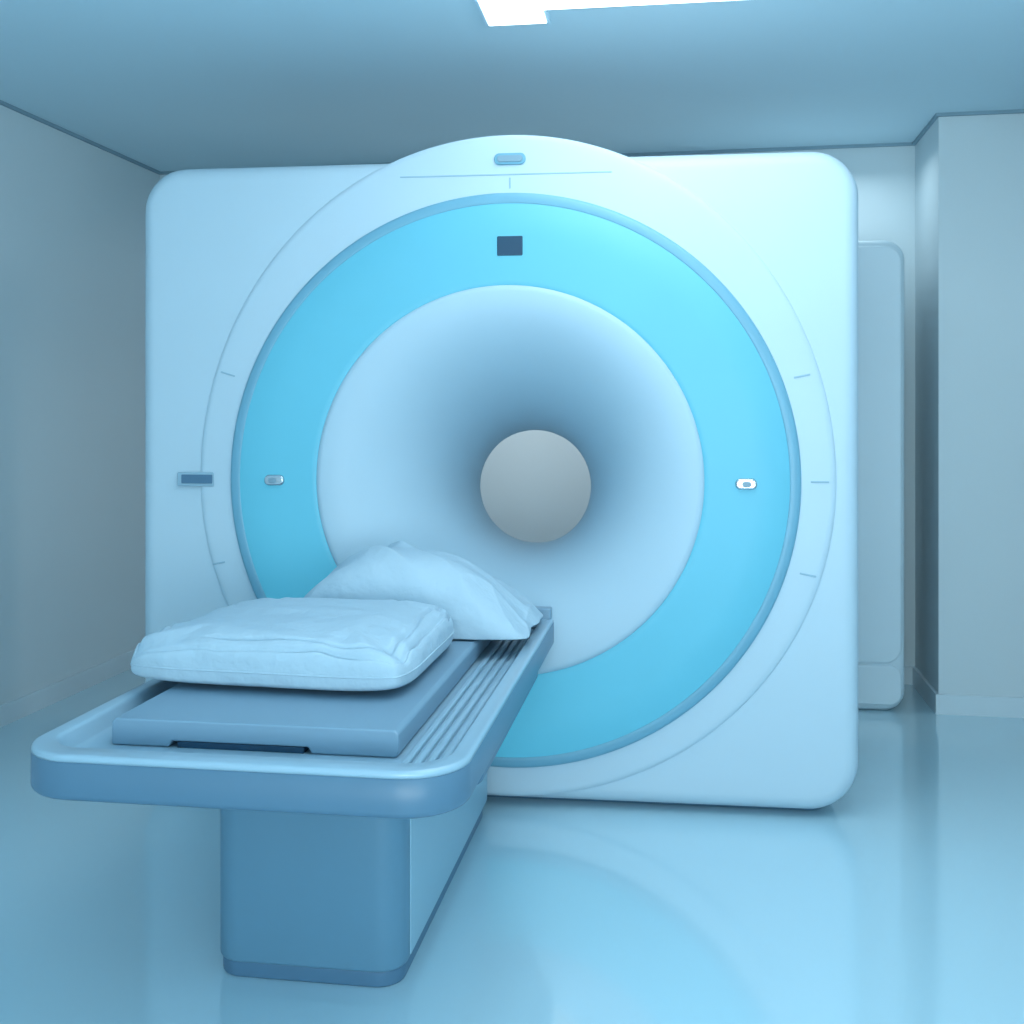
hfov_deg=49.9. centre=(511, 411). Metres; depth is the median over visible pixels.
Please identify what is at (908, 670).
baseboard
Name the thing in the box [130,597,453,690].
pillow
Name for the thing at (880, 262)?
tall cabinet
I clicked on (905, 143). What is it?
trim
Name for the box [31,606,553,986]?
table
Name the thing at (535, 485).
wall
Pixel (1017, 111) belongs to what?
trim
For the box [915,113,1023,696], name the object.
wall
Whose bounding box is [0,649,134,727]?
baseboard
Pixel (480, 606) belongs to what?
pillow
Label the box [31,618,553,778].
patient table top
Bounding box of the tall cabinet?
[858,240,903,709]
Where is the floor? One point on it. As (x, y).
(899, 899)
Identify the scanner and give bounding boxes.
[145,135,857,809]
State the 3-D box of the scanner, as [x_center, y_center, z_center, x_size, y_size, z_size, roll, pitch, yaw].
[-0.028,0.194,4.103,2.403,2.213,1.018,0,0,7]
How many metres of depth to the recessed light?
3.44 m
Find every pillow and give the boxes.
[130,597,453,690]
[304,540,542,639]
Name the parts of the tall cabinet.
panel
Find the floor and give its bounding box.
[0,669,1023,1023]
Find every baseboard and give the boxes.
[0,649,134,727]
[904,666,914,684]
[913,667,1023,717]
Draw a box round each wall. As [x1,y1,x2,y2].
[0,105,159,704]
[160,146,914,665]
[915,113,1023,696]
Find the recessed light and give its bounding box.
[474,0,737,25]
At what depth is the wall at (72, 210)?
5.02 m
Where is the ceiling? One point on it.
(162, 85)
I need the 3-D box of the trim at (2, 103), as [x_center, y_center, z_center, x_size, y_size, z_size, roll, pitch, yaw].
[-2.551,-1.279,1.948,0.014,0.014,7.986,0,0,10]
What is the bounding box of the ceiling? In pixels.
[0,0,1023,171]
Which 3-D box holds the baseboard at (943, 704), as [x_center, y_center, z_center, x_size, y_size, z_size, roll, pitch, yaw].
[1.433,1.258,1.274,0.385,0.085,7.986,0,0,10]
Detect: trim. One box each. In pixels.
[0,100,160,173]
[159,142,914,174]
[913,109,1023,144]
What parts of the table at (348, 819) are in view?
panel, guide rail, guide rail, guide rail, guide rail, under frame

